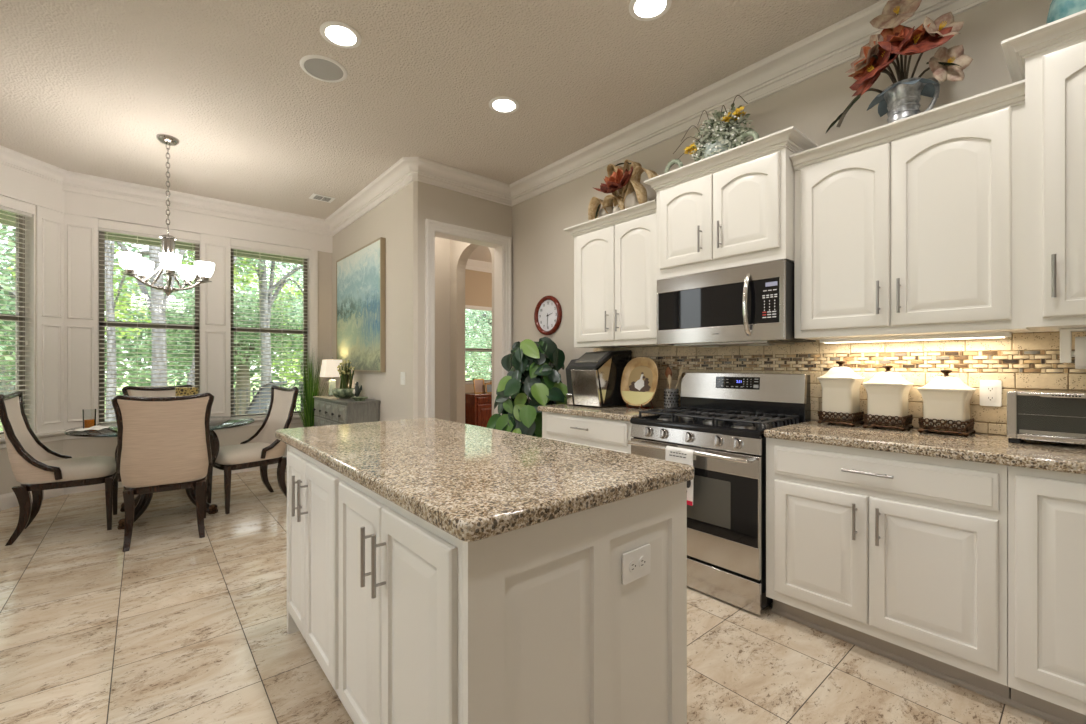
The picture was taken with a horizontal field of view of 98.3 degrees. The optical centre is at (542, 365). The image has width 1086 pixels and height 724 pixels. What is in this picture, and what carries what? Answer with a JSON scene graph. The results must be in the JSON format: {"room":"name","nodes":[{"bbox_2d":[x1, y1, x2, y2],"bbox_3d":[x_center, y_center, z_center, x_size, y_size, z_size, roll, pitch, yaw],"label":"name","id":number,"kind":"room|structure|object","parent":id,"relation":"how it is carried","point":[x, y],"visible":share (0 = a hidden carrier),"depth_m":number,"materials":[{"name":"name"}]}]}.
{"room":"kitchen","nodes":[
{"label":"kitchen","id":0,"kind":"room"},
{"bbox_2d":[0,205,62,494],"bbox_3d":[-4.814,-0.298,3.655,0.150,3.110,1.840,0,0,5],"label":"wall","id":1,"kind":"structure","parent":0,"point":[8,480],"depth_m":4.16,"materials":[{"name":"beige paint"}]},
{"bbox_2d":[0,196,34,437],"bbox_3d":[-4.794,-0.415,3.877,0.145,2.128,0.927,0,0,5],"label":"window","id":2,"kind":"structure","parent":1,"relation":"in","point":[31,222],"depth_m":4.33,"materials":[{"name":"brown"}]},
{"bbox_2d":[0,195,34,436],"bbox_3d":[-4.753,-0.421,3.873,0.087,2.096,0.911,0,0,5],"label":"window blind","id":3,"kind":"object","parent":2,"relation":"attached to","point":[7,204],"visible":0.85,"depth_m":4.21,"materials":[{"name":"white paint"}]},
{"bbox_2d":[36,206,63,433],"bbox_3d":[-4.725,-0.420,3.648,0.029,2.106,1.840,0,0,5],"label":"trim","id":4,"kind":"structure","parent":1,"relation":"attached to","point":[49,223],"depth_m":4.43,"materials":[{"name":"white paint"}]},
{"bbox_2d":[0,210,302,264],"bbox_3d":[-4.560,-1.453,4.805,1.468,0.100,4.856,0,0,31],"label":"window blind","id":5,"kind":"structure","parent":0,"point":[4,212],"depth_m":5.42,"materials":[{"name":"grey plastic"}]},
{"bbox_2d":[63,251,331,457],"bbox_3d":[-3.791,-0.298,5.406,2.540,3.110,0.150,0,0,-40],"label":"wall","id":6,"kind":"structure","parent":0,"point":[93,446],"depth_m":6.07,"materials":[{"name":"beige paint"}]},
{"bbox_2d":[0,456,286,510],"bbox_3d":[-3.425,1.191,4.018,3.780,0.132,2.440,0,0,-40],"label":"baseboard","id":7,"kind":"structure","parent":6,"relation":"attached to","point":[8,500],"depth_m":4.58,"materials":[{"name":"white paint"}]},
{"bbox_2d":[98,219,200,423],"bbox_3d":[-4.206,-0.415,5.051,0.849,2.128,0.145,0,0,-40],"label":"window","id":8,"kind":"structure","parent":6,"relation":"in","point":[197,326],"depth_m":4.83,"materials":[{"name":"brown"}]},
{"bbox_2d":[98,219,199,422],"bbox_3d":[-4.180,-0.421,5.019,0.833,2.096,0.087,0,0,-40],"label":"window blind","id":9,"kind":"object","parent":8,"relation":"attached to","point":[108,226],"visible":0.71,"depth_m":4.96,"materials":[{"name":"white paint"}]},
{"bbox_2d":[0,415,303,448],"bbox_3d":[-4.117,0.677,4.644,0.862,0.089,3.997,0,0,31],"label":"trim","id":10,"kind":"structure","parent":6,"relation":"attached to","point":[56,435],"depth_m":4.51,"materials":[{"name":"white paint"}]},
{"bbox_2d":[0,163,332,252],"bbox_3d":[-4.129,-1.663,4.651,0.834,0.380,3.997,0,0,31],"label":"trim","id":11,"kind":"structure","parent":6,"relation":"attached to","point":[14,186],"depth_m":4.92,"materials":[{"name":"white paint"}]},
{"bbox_2d":[64,213,317,429],"bbox_3d":[-3.779,-0.420,5.299,2.300,2.106,0.029,0,0,-40],"label":"wall paneling","id":12,"kind":"structure","parent":6,"relation":"attached to","point":[80,232],"depth_m":4.70,"materials":[{"name":"white paint"}]},
{"bbox_2d":[231,238,309,417],"bbox_3d":[-3.350,-0.415,5.778,0.862,2.128,0.145,0,0,-40],"label":"window","id":13,"kind":"structure","parent":6,"relation":"in","point":[306,288],"depth_m":5.98,"materials":[{"name":"brown"}]},
{"bbox_2d":[231,238,309,417],"bbox_3d":[-3.323,-0.421,5.747,0.846,2.096,0.087,0,0,-40],"label":"window blind","id":14,"kind":"object","parent":13,"relation":"attached to","point":[236,244],"visible":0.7,"depth_m":5.70,"materials":[{"name":"white paint"}]},
{"bbox_2d":[332,181,511,420],"bbox_3d":[-1.556,-0.298,5.678,1.220,3.110,2.630,0,0,-40],"label":"wall","id":15,"kind":"structure","parent":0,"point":[400,219],"depth_m":4.55,"materials":[{"name":"beige paint"}]},
{"bbox_2d":[336,237,385,371],"bbox_3d":[-2.096,-0.613,5.331,0.051,1.370,1.450,0,0,-40],"label":"painting","id":16,"kind":"object","parent":15,"relation":"attached to","point":[361,274],"visible":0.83,"depth_m":5.18,"materials":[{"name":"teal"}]},
{"bbox_2d":[425,219,511,417],"bbox_3d":[-0.757,-0.045,4.702,0.973,2.605,0.181,0,0,-40],"label":"door frame","id":17,"kind":"structure","parent":15,"relation":"attached to","point":[502,245],"depth_m":4.75,"materials":[{"name":"white paint"}]},
{"bbox_2d":[0,0,880,262],"bbox_3d":[0.232,-1.913,3.280,8.700,0.120,10.000,0,0,-40],"label":"ceiling","id":18,"kind":"structure","parent":0,"point":[89,87],"depth_m":3.04,"materials":[{"name":"beige paint"}]},
{"bbox_2d":[118,134,214,295],"bbox_3d":[-3.045,-1.207,3.818,0.609,1.292,0.591,0,0,-40],"label":"chandelier","id":19,"kind":"object","parent":18,"relation":"hanging from","point":[131,263],"visible":1,"depth_m":3.82,"materials":[{"name":"white glass"}]},
{"bbox_2d":[309,193,335,202],"bbox_3d":[-2.449,-1.848,5.208,0.230,0.010,0.190,0,0,-40],"label":"ceiling vent","id":20,"kind":"object","parent":18,"relation":"in","point":[314,196],"visible":1,"depth_m":5.20,"materials":[{"name":"white plastic"}]},
{"bbox_2d":[300,55,347,82],"bbox_3d":[-1.370,-1.849,2.939,0.272,0.007,0.272,0,0,-40],"label":"ceiling speaker","id":21,"kind":"object","parent":18,"relation":"attached to","point":[323,68],"visible":1,"depth_m":2.93,"materials":[{"name":"white plastic"}]},
{"bbox_2d":[304,58,342,79],"bbox_3d":[-1.370,-1.848,2.939,0.224,0.002,0.224,0,0,-40],"label":"grille","id":22,"kind":"object","parent":21,"relation":"attached to","point":[317,68],"depth_m":2.93,"materials":[{"name":"grey"}]},
{"bbox_2d":[320,21,361,48],"bbox_3d":[-1.135,-1.849,2.637,0.216,0.009,0.216,0,0,-40],"label":"recessed light","id":23,"kind":"object","parent":18,"relation":"in","point":[339,34],"visible":1,"depth_m":2.63,"materials":[{"name":"white plastic"}]},
{"bbox_2d":[489,96,518,113],"bbox_3d":[-0.278,-1.849,3.346,0.216,0.009,0.216,0,0,-40],"label":"recessed light","id":24,"kind":"object","parent":18,"relation":"in","point":[502,104],"visible":1,"depth_m":3.34,"materials":[{"name":"white plastic"}]},
{"bbox_2d":[629,0,671,20],"bbox_3d":[0.550,-1.849,2.417,0.216,0.009,0.216,0,0,-40],"label":"recessed light","id":25,"kind":"object","parent":18,"relation":"in","point":[642,10],"visible":1,"depth_m":2.44,"materials":[{"name":"white plastic"}]},
{"bbox_2d":[435,237,449,420],"bbox_3d":[-1.538,-0.298,5.595,0.900,3.110,0.120,0,0,-40],"label":"wall","id":26,"kind":"structure","parent":0,"point":[442,245],"depth_m":5.77,"materials":[{"name":"beige paint"}]},
{"bbox_2d":[450,240,493,423],"bbox_3d":[-1.421,-0.298,6.245,0.120,3.110,3.040,0,0,-40],"label":"wall","id":27,"kind":"structure","parent":0,"point":[460,252],"depth_m":5.75,"materials":[{"name":"beige paint"}]},
{"bbox_2d":[465,269,491,392],"bbox_3d":[0.497,-0.298,6.884,3.630,3.110,4.850,0,0,-40],"label":"wall","id":28,"kind":"structure","parent":0,"point":[478,284],"depth_m":8.45,"materials":[{"name":"beige paint"}]},
{"bbox_2d":[465,259,491,272],"bbox_3d":[-0.334,-1.773,7.746,3.480,0.160,2.160,0,0,-40],"label":"trim","id":29,"kind":"structure","parent":28,"relation":"attached to","point":[476,265],"depth_m":8.40,"materials":[{"name":"white paint"}]},
{"bbox_2d":[465,305,491,383],"bbox_3d":[-1.125,-0.362,8.586,1.002,1.403,0.145,0,0,-40],"label":"window","id":30,"kind":"structure","parent":28,"relation":"in","point":[480,350],"depth_m":8.56,"materials":[{"name":"brown"}]},
{"bbox_2d":[465,305,491,382],"bbox_3d":[-1.099,-0.368,8.554,0.986,1.371,0.087,0,0,-40],"label":"window blind","id":31,"kind":"object","parent":30,"relation":"attached to","point":[466,306],"visible":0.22,"depth_m":8.49,"materials":[{"name":"white paint"}]},
{"bbox_2d":[0,467,1053,723],"bbox_3d":[0.232,1.307,3.280,8.700,0.100,10.000,0,0,-40],"label":"floor","id":32,"kind":"structure","parent":0,"point":[178,626],"depth_m":2.09,"materials":[{"name":"tile"}]},
{"bbox_2d":[0,391,117,545],"bbox_3d":[-3.676,0.729,3.588,0.639,1.056,0.565,0,0,-38],"label":"dining chair","id":33,"kind":"object","parent":32,"relation":"on","point":[38,468],"visible":0.99,"depth_m":3.48,"materials":[{"name":"beige fabric"}]},
{"bbox_2d":[122,385,192,396],"bbox_3d":[-3.662,0.729,4.486,0.565,1.056,0.639,0,0,-40],"label":"dining chair","id":34,"kind":"object","parent":32,"relation":"on","point":[127,390],"visible":0.09,"depth_m":4.66,"materials":[{"name":"beige fabric"}]},
{"bbox_2d":[64,416,254,529],"bbox_3d":[-3.192,0.876,4.006,1.252,0.761,1.252,0,0,7],"label":"dining table","id":35,"kind":"object","parent":32,"relation":"on","point":[142,501],"visible":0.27,"depth_m":3.94,"materials":[{"name":"clear glass"}]},
{"bbox_2d":[82,409,95,427],"bbox_3d":[-3.585,0.426,3.712,0.080,0.155,0.080,0,0,-40],"label":"drinking glass","id":36,"kind":"object","parent":35,"relation":"on","point":[87,423],"visible":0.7,"depth_m":3.69,"materials":[{"name":"orange"}]},
{"bbox_2d":[175,387,197,395],"bbox_3d":[-3.258,0.353,4.292,0.160,0.300,0.100,0,0,-40],"label":"patterned vase","id":37,"kind":"object","parent":35,"relation":"on","point":[179,391],"visible":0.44,"depth_m":4.25,"materials":[{"name":"yellow ceramic"}]},
{"bbox_2d":[111,393,213,551],"bbox_3d":[-2.795,0.729,3.491,0.565,1.056,0.639,0,0,-37],"label":"dining chair","id":38,"kind":"object","parent":32,"relation":"on","point":[163,443],"visible":1,"depth_m":3.27,"materials":[{"name":"beige fabric"}]},
{"bbox_2d":[207,385,298,513],"bbox_3d":[-2.674,0.729,4.343,0.565,1.056,0.639,0,0,39],"label":"dining chair","id":39,"kind":"object","parent":32,"relation":"on","point":[263,449],"visible":0.91,"depth_m":4.32,"materials":[{"name":"beige fabric"}]},
{"bbox_2d":[290,349,328,426],"bbox_3d":[-2.856,0.517,5.767,0.515,1.481,0.362,0,0,-40],"label":"potted grass","id":40,"kind":"object","parent":32,"relation":"on","point":[313,383],"depth_m":5.71,"materials":[{"name":"green plant"}]},
{"bbox_2d":[313,396,379,425],"bbox_3d":[-2.227,0.813,5.230,0.378,0.888,1.205,0,0,-40],"label":"sideboard","id":41,"kind":"object","parent":32,"relation":"on","point":[327,410],"visible":0.28,"depth_m":4.88,"materials":[{"name":"grey paint"}]},
{"bbox_2d":[320,357,342,396],"bbox_3d":[-2.498,0.136,5.567,0.224,0.466,0.224,0,0,-40],"label":"table lamp","id":42,"kind":"object","parent":41,"relation":"on","point":[329,368],"visible":0.78,"depth_m":5.50,"materials":[{"name":"white fabric"}]},
{"bbox_2d":[332,360,354,398],"bbox_3d":[-2.197,0.155,5.211,0.260,0.429,0.272,0,0,-25],"label":"succulent planter","id":43,"kind":"object","parent":41,"relation":"on","point":[345,391],"visible":0.99,"depth_m":5.16,"materials":[{"name":"green ceramic"}]},
{"bbox_2d":[332,388,354,398],"bbox_3d":[-2.200,0.313,5.216,0.269,0.112,0.269,0,0,-40],"label":"bowl","id":44,"kind":"object","parent":43,"relation":"on","point":[342,393],"depth_m":5.12,"materials":[{"name":"green glass"}]},
{"bbox_2d":[465,392,491,426],"bbox_3d":[-0.670,0.862,8.435,1.640,0.750,0.554,0,0,-40],"label":"credenza","id":45,"kind":"object","parent":32,"relation":"on","point":[478,407],"visible":0.14,"depth_m":7.83,"materials":[{"name":"brown wood"}]},
{"bbox_2d":[473,379,484,393],"bbox_3d":[-1.089,0.361,8.017,0.212,0.248,0.055,0,0,-40],"label":"photo frame","id":46,"kind":"object","parent":45,"relation":"on","point":[479,386],"visible":1,"depth_m":8.02,"materials":[{"name":"gold metal"}]},
{"bbox_2d":[287,444,686,723],"bbox_3d":[-0.395,0.810,1.839,0.860,0.893,1.625,0,0,-40],"label":"kitchen island","id":47,"kind":"object","parent":32,"relation":"on","point":[408,620],"visible":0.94,"depth_m":1.24,"materials":[{"name":"white paint"}]},
{"bbox_2d":[275,417,693,541],"bbox_3d":[-0.421,0.341,1.914,0.851,0.044,1.827,0,0,-40],"label":"island countertop","id":48,"kind":"structure","parent":47,"relation":"on","point":[472,483],"depth_m":1.44,"materials":[{"name":"stone"}]},
{"bbox_2d":[622,544,649,584],"bbox_3d":[0.266,0.563,1.329,0.122,0.086,0.009,0,0,-40],"label":"outlet","id":49,"kind":"object","parent":47,"relation":"attached to","point":[636,562],"visible":1,"depth_m":1.32,"materials":[{"name":"white plastic"}]},
{"bbox_2d":[629,556,645,572],"bbox_3d":[0.268,0.563,1.327,0.073,0.035,0.004,0,0,-40],"label":"receptacle","id":50,"kind":"object","parent":49,"relation":"attached to","point":[637,564],"depth_m":1.33,"materials":[{"name":"white plastic"}]},
{"bbox_2d":[486,337,567,437],"bbox_3d":[-0.123,0.506,4.114,0.697,1.503,0.714,0,0,-40],"label":"plant","id":51,"kind":"object","parent":32,"relation":"on","point":[534,374],"visible":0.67,"depth_m":3.96,"materials":[{"name":"green plant"}]},
{"bbox_2d":[542,411,632,453],"bbox_3d":[0.490,0.808,3.503,0.658,0.897,0.895,0,0,-40],"label":"base cabinet","id":52,"kind":"object","parent":32,"relation":"on","point":[608,434],"visible":0.21,"depth_m":3.26,"materials":[{"name":"white paint"}]},
{"bbox_2d":[538,404,680,421],"bbox_3d":[0.491,0.339,3.522,0.631,0.040,0.937,0,0,-40],"label":"countertop","id":53,"kind":"structure","parent":52,"relation":"on","point":[622,413],"depth_m":3.35,"materials":[{"name":"stone"}]},
{"bbox_2d":[566,350,631,406],"bbox_3d":[0.426,0.100,3.695,0.427,0.435,0.360,0,0,-40],"label":"bread box","id":54,"kind":"object","parent":53,"relation":"on","point":[593,379],"visible":0.98,"depth_m":3.56,"materials":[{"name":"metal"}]},
{"bbox_2d":[626,401,653,409],"bbox_3d":[0.712,0.217,3.451,0.146,0.203,0.140,0,0,-40],"label":"plate stand","id":55,"kind":"object","parent":53,"relation":"on","point":[642,408],"visible":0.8,"depth_m":3.45,"materials":[{"name":"black metal"}]},
{"bbox_2d":[621,357,658,405],"bbox_3d":[0.711,0.119,3.458,0.098,0.357,0.330,0,0,-40],"label":"decorative plate","id":56,"kind":"object","parent":55,"relation":"on","point":[640,376],"visible":1,"depth_m":3.45,"materials":[{"name":"beige ceramic"}]},
{"bbox_2d":[664,388,678,407],"bbox_3d":[0.913,0.244,3.343,0.106,0.150,0.104,0,0,-40],"label":"utensil crock","id":57,"kind":"object","parent":53,"relation":"on","point":[671,395],"visible":0.85,"depth_m":3.30,"materials":[{"name":"metal"}]},
{"bbox_2d":[627,372,810,614],"bbox_3d":[1.030,0.654,2.822,0.711,1.205,0.815,0,0,-40],"label":"gas range","id":58,"kind":"object","parent":32,"relation":"on","point":[724,418],"visible":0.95,"depth_m":2.55,"materials":[{"name":"silver metal"}]},
{"bbox_2d":[665,446,695,505],"bbox_3d":[0.761,0.608,2.604,0.040,0.298,0.173,0,0,-40],"label":"hand towel","id":59,"kind":"object","parent":58,"relation":"hanging from","point":[685,456],"visible":0.46,"depth_m":2.56,"materials":[{"name":"white fabric"}]},
{"bbox_2d":[630,413,791,438],"bbox_3d":[1.018,0.345,2.812,0.548,0.037,0.811,0,0,-40],"label":"cooktop","id":60,"kind":"object","parent":58,"relation":"in","point":[707,427],"depth_m":2.66,"materials":[{"name":"black metal"}]},
{"bbox_2d":[766,438,1010,698],"bbox_3d":[1.600,0.808,2.195,0.658,0.897,0.861,0,0,-40],"label":"base cabinet","id":61,"kind":"object","parent":32,"relation":"on","point":[905,556],"visible":0.98,"depth_m":1.93,"materials":[{"name":"white paint"}]},
{"bbox_2d":[772,608,1073,723],"bbox_3d":[1.805,1.247,1.643,0.012,0.020,1.968,0,0,-40],"label":"trim","id":62,"kind":"structure","parent":32,"relation":"on","point":[989,694],"depth_m":1.90,"materials":[{"name":"beige paint"}]},
{"bbox_2d":[1008,466,1085,723],"bbox_3d":[2.252,0.808,1.457,0.620,0.897,1.105,0,0,-40],"label":"base cabinet","id":63,"kind":"object","parent":32,"relation":"on","point":[1047,509],"visible":0.98,"depth_m":1.61,"materials":[{"name":"white paint"}]},
{"bbox_2d":[764,420,1085,474],"bbox_3d":[1.968,0.339,1.782,0.631,0.040,1.968,0,0,-40],"label":"countertop","id":64,"kind":"structure","parent":63,"relation":"on","point":[982,448],"depth_m":1.93,"materials":[{"name":"stone"}]},
{"bbox_2d":[817,361,864,426],"bbox_3d":[1.604,0.148,2.530,0.186,0.341,0.186,0,0,-40],"label":"canister","id":65,"kind":"object","parent":64,"relation":"on","point":[840,385],"visible":0.98,"depth_m":2.48,"materials":[{"name":"beige ceramic"}]},
{"bbox_2d":[818,379,863,419],"bbox_3d":[1.604,0.181,2.530,0.180,0.208,0.180,0,0,-40],"label":"jar","id":66,"kind":"object","parent":65,"relation":"on","point":[840,397],"depth_m":2.48,"materials":[{"name":"beige ceramic"}]},
{"bbox_2d":[862,365,913,430],"bbox_3d":[1.740,0.160,2.370,0.186,0.317,0.186,0,0,-40],"label":"canister","id":67,"kind":"object","parent":64,"relation":"on","point":[887,391],"visible":1,"depth_m":2.32,"materials":[{"name":"beige ceramic"}]},
{"bbox_2d":[863,385,912,423],"bbox_3d":[1.740,0.193,2.370,0.180,0.184,0.180,0,0,-40],"label":"jar","id":68,"kind":"object","parent":67,"relation":"on","point":[886,404],"depth_m":2.32,"materials":[{"name":"beige ceramic"}]},
{"bbox_2d":[917,370,975,436],"bbox_3d":[1.887,0.170,2.197,0.193,0.297,0.193,0,0,-40],"label":"canister","id":69,"kind":"object","parent":64,"relation":"on","point":[946,398],"visible":1,"depth_m":2.14,"materials":[{"name":"beige ceramic"}]},
{"bbox_2d":[918,390,974,428],"bbox_3d":[1.887,0.202,2.197,0.187,0.166,0.187,0,0,-40],"label":"jar","id":70,"kind":"object","parent":69,"relation":"on","point":[942,409],"depth_m":2.14,"materials":[{"name":"beige ceramic"}]},
{"bbox_2d":[1007,389,1085,444],"bbox_3d":[2.130,0.213,1.833,0.270,0.212,0.440,0,0,-40],"label":"toaster oven","id":71,"kind":"object","parent":64,"relation":"on","point":[1059,416],"visible":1,"depth_m":1.85,"materials":[{"name":"silver metal"}]},
{"bbox_2d":[512,0,1085,435],"bbox_3d":[1.821,-0.298,2.544,0.130,3.110,6.520,0,0,-40],"label":"wall","id":72,"kind":"structure","parent":0,"point":[542,250],"depth_m":2.89,"materials":[{"name":"beige paint"}]},
{"bbox_2d":[0,0,989,235],"bbox_3d":[-0.873,-1.769,1.863,4.880,0.168,8.970,0,0,-40],"label":"trim","id":73,"kind":"structure","parent":72,"relation":"attached to","point":[841,42],"depth_m":4.11,"materials":[{"name":"white paint"}]},
{"bbox_2d":[534,295,561,334],"bbox_3d":[0.042,-0.478,4.522,0.042,0.384,0.384,0,0,-40],"label":"wall clock","id":74,"kind":"object","parent":72,"relation":"attached to","point":[548,311],"visible":1,"depth_m":4.52,"materials":[{"name":"brown wood"}]},
{"bbox_2d":[564,199,673,347],"bbox_3d":[0.604,-0.621,3.579,0.395,0.956,0.890,0,0,-40],"label":"upper cabinet","id":75,"kind":"object","parent":72,"relation":"attached to","point":[615,254],"visible":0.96,"depth_m":3.42,"materials":[{"name":"white paint"}]},
{"bbox_2d":[588,159,657,219],"bbox_3d":[0.536,-1.310,3.473,0.383,0.424,0.624,0,0,-40],"label":"arrangement","id":76,"kind":"object","parent":75,"relation":"on","point":[626,179],"visible":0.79,"depth_m":3.43,"materials":[{"name":"orange plant"}]},
{"bbox_2d":[643,126,817,279],"bbox_3d":[1.143,-0.877,2.868,0.495,0.644,0.927,0,0,-40],"label":"upper cabinet","id":77,"kind":"object","parent":72,"relation":"attached to","point":[734,207],"visible":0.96,"depth_m":2.65,"materials":[{"name":"white paint"}]},
{"bbox_2d":[664,95,758,172],"bbox_3d":[1.045,-1.393,2.924,0.263,0.389,0.635,0,0,-40],"label":"flower arrangement","id":78,"kind":"object","parent":77,"relation":"on","point":[722,138],"visible":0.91,"depth_m":2.82,"materials":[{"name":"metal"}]},
{"bbox_2d":[657,259,815,346],"bbox_3d":[1.138,-0.334,2.863,0.489,0.434,0.798,0,0,-40],"label":"microwave oven","id":79,"kind":"object","parent":77,"relation":"attached to","point":[748,305],"visible":0.99,"depth_m":2.67,"materials":[{"name":"silver metal"}]},
{"bbox_2d":[593,331,1085,434],"bbox_3d":[1.640,0.087,2.652,0.007,0.456,3.717,0,0,-40],"label":"backsplash","id":80,"kind":"structure","parent":72,"relation":"attached to","point":[1048,340],"depth_m":2.35,"materials":[{"name":"tile"}]},
{"bbox_2d":[632,350,1085,373],"bbox_3d":[1.640,-0.015,2.652,0.007,0.102,3.718,0,0,-40],"label":"trim","id":81,"kind":"structure","parent":72,"relation":"attached to","point":[937,361],"depth_m":2.43,"materials":[{"name":"tile"}]},
{"bbox_2d":[790,79,1032,339],"bbox_3d":[1.723,-0.621,2.262,0.395,0.956,0.863,0,0,-40],"label":"upper cabinet","id":82,"kind":"object","parent":72,"relation":"attached to","point":[913,225],"visible":0.98,"depth_m":2.09,"materials":[{"name":"white paint"}]},
{"bbox_2d":[825,0,972,133],"bbox_3d":[1.660,-1.413,2.230,0.356,0.629,0.460,0,0,-12],"label":"flower arrangement","id":83,"kind":"object","parent":82,"relation":"on","point":[900,100],"visible":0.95,"depth_m":2.17,"materials":[{"name":"plant"}]},
{"bbox_2d":[820,332,1010,343],"bbox_3d":[1.785,-0.131,2.316,0.080,0.022,0.740,0,0,-40],"label":"light bar","id":84,"kind":"object","parent":82,"relation":"attached to","point":[994,334],"visible":1,"depth_m":2.24,"materials":[{"name":"white plastic"}]},
{"bbox_2d":[980,380,1001,406],"bbox_3d":[2.052,0.129,2.153,0.010,0.120,0.074,0,0,-40],"label":"outlet","id":85,"kind":"object","parent":72,"relation":"attached to","point":[990,390],"visible":1,"depth_m":2.15,"materials":[{"name":"white plastic"}]},
{"bbox_2d":[985,386,995,400],"bbox_3d":[2.050,0.129,2.152,0.005,0.068,0.034,0,0,-40],"label":"receptacle","id":86,"kind":"object","parent":85,"relation":"attached to","point":[990,391],"depth_m":2.15,"materials":[{"name":"white plastic"}]},
{"bbox_2d":[1001,9,1085,331],"bbox_3d":[2.248,-0.688,1.571,0.490,1.089,0.984,0,0,-40],"label":"upper cabinet","id":87,"kind":"object","parent":72,"relation":"attached to","point":[1050,58],"visible":0.96,"depth_m":1.71,"materials":[{"name":"white paint"}]},
{"bbox_2d":[1046,0,1085,23],"bbox_3d":[2.104,-1.367,1.787,0.260,0.275,0.260,0,0,-40],"label":"vase","id":88,"kind":"object","parent":87,"relation":"on","point":[1058,9],"visible":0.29,"depth_m":1.79,"materials":[{"name":"ceramic"}]},
{"bbox_2d":[1060,328,1085,362],"bbox_3d":[2.158,-0.075,1.716,0.070,0.134,0.362,0,0,-40],"label":"paper towel holder","id":89,"kind":"object","parent":87,"relation":"attached to","point":[1066,353],"visible":1,"depth_m":1.82,"materials":[{"name":"white plastic"}]},
{"bbox_2d":[1075,336,1085,368],"bbox_3d":[2.157,-0.048,1.716,0.124,0.124,0.280,0,0,-40],"label":"paper towel roll","id":90,"kind":"object","parent":89,"relation":"on","point":[1080,342],"visible":1,"depth_m":1.78,"materials":[{"name":"white paper"}]},
{"label":"outside","id":91,"kind":"structure","parent":0,"visible":0},
{"bbox_2d":[0,372,487,430],"bbox_3d":[-31.285,1.657,36.838,120.000,0.200,83.340,0,0,-40],"label":"ground","id":92,"kind":"structure","parent":91,"point":[253,378],"depth_m":35.83,"materials":[{"name":"green plant"}]},
{"bbox_2d":[0,229,127,394],"bbox_3d":[-18.262,-1.781,15.986,6.321,6.697,5.141,0,0,-40],"label":"tree","id":93,"kind":"object","parent":92,"relation":"on","point":[1,245],"visible":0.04,"depth_m":15.79,"materials":[{"name":"green plant"}]},
{"bbox_2d":[0,225,193,394],"bbox_3d":[-12.153,-1.788,11.038,7.072,6.708,4.890,0,0,-40],"label":"tree","id":94,"kind":"object","parent":92,"relation":"on","point":[5,298],"visible":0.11,"depth_m":11.53,"materials":[{"name":"green plant"}]},
{"bbox_2d":[105,240,116,421],"bbox_3d":[-7.463,-1.200,7.816,2.627,5.517,2.053,0,0,-40],"label":"tree","id":95,"kind":"object","parent":92,"relation":"on","point":[108,294],"visible":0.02,"depth_m":7.32,"materials":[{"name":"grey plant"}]},
{"bbox_2d":[7,242,261,385],"bbox_3d":[-7.046,-1.249,8.429,3.685,5.618,2.990,0,0,-38],"label":"tree","id":96,"kind":"object","parent":92,"relation":"on","point":[160,344],"visible":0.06,"depth_m":7.78,"materials":[{"name":"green plant"}]},
{"bbox_2d":[114,245,268,384],"bbox_3d":[-14.997,-1.784,20.077,6.022,6.704,4.899,0,0,-40],"label":"tree","id":97,"kind":"object","parent":92,"relation":"on","point":[146,257],"visible":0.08,"depth_m":19.63,"materials":[{"name":"green plant"}]},
{"bbox_2d":[134,290,302,413],"bbox_3d":[-8.162,-0.309,12.773,4.561,3.754,3.295,0,0,-40],"label":"tree","id":98,"kind":"object","parent":92,"relation":"on","point":[170,334],"visible":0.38,"depth_m":12.49,"materials":[{"name":"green plant"}]},
{"bbox_2d":[186,251,263,386],"bbox_3d":[-5.825,-1.230,9.594,2.904,5.613,2.422,0,0,-40],"label":"tree","id":99,"kind":"object","parent":92,"relation":"on","point":[240,258],"visible":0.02,"depth_m":8.97,"materials":[{"name":"green plant"}]},
{"bbox_2d":[175,249,302,412],"bbox_3d":[-6.276,-1.088,11.394,4.829,5.292,2.462,0,0,-40],"label":"tree","id":100,"kind":"object","parent":92,"relation":"on","point":[269,299],"visible":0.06,"depth_m":10.88,"materials":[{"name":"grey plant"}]},
{"bbox_2d":[234,384,302,413],"bbox_3d":[-4.472,0.977,10.634,5.510,1.160,0.060,0,0,-40],"label":"iron fence","id":101,"kind":"object","parent":92,"relation":"on","point":[301,384],"visible":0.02,"depth_m":9.40,"materials":[{"name":"grey metal"}]},
{"bbox_2d":[242,266,302,395],"bbox_3d":[-12.123,-1.801,23.789,5.786,6.738,4.534,0,0,-40],"label":"tree","id":102,"kind":"object","parent":92,"relation":"on","point":[285,285],"visible":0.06,"depth_m":23.05,"materials":[{"name":"green plant"}]},
{"bbox_2d":[266,261,302,308],"bbox_3d":[-6.429,-1.867,17.291,7.121,6.865,5.143,0,0,-40],"label":"tree","id":103,"kind":"object","parent":92,"relation":"on","point":[280,264],"visible":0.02,"depth_m":15.37,"materials":[{"name":"green plant"}]},
{"bbox_2d":[105,327,490,394],"bbox_3d":[-17.008,-0.268,26.233,36.395,4.063,2.188,0,0,-40],"label":"hedge","id":104,"kind":"object","parent":92,"relation":"on","point":[252,372],"visible":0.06,"depth_m":26.17,"materials":[{"name":"green plant"}]},
{"bbox_2d":[465,310,490,379],"bbox_3d":[-2.101,-1.777,27.130,7.680,6.688,6.004,0,0,-40],"label":"tree","id":105,"kind":"object","parent":92,"relation":"on","point":[488,356],"visible":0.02,"depth_m":26.47,"materials":[{"name":"green plant"}]},
{"bbox_2d":[465,309,491,379],"bbox_3d":[-1.600,-1.084,15.307,5.341,5.299,3.887,0,0,-40],"label":"tree","id":106,"kind":"object","parent":92,"relation":"on","point":[477,314],"visible":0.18,"depth_m":14.38,"materials":[{"name":"green plant"}]},
{"bbox_3d":[-4.449,1.542,6.783,8.000,0.030,2.300,0,0,-40],"label":"path","id":107,"kind":"object","parent":92,"relation":"on","visible":0},
{"bbox_2d":[245,380,286,413],"bbox_3d":[-4.527,0.886,7.157,0.918,1.287,0.725,0,0,-5],"label":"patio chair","id":108,"kind":"object","parent":107,"relation":"on","point":[264,385],"visible":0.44,"depth_m":7.09,"materials":[{"name":"grey"}]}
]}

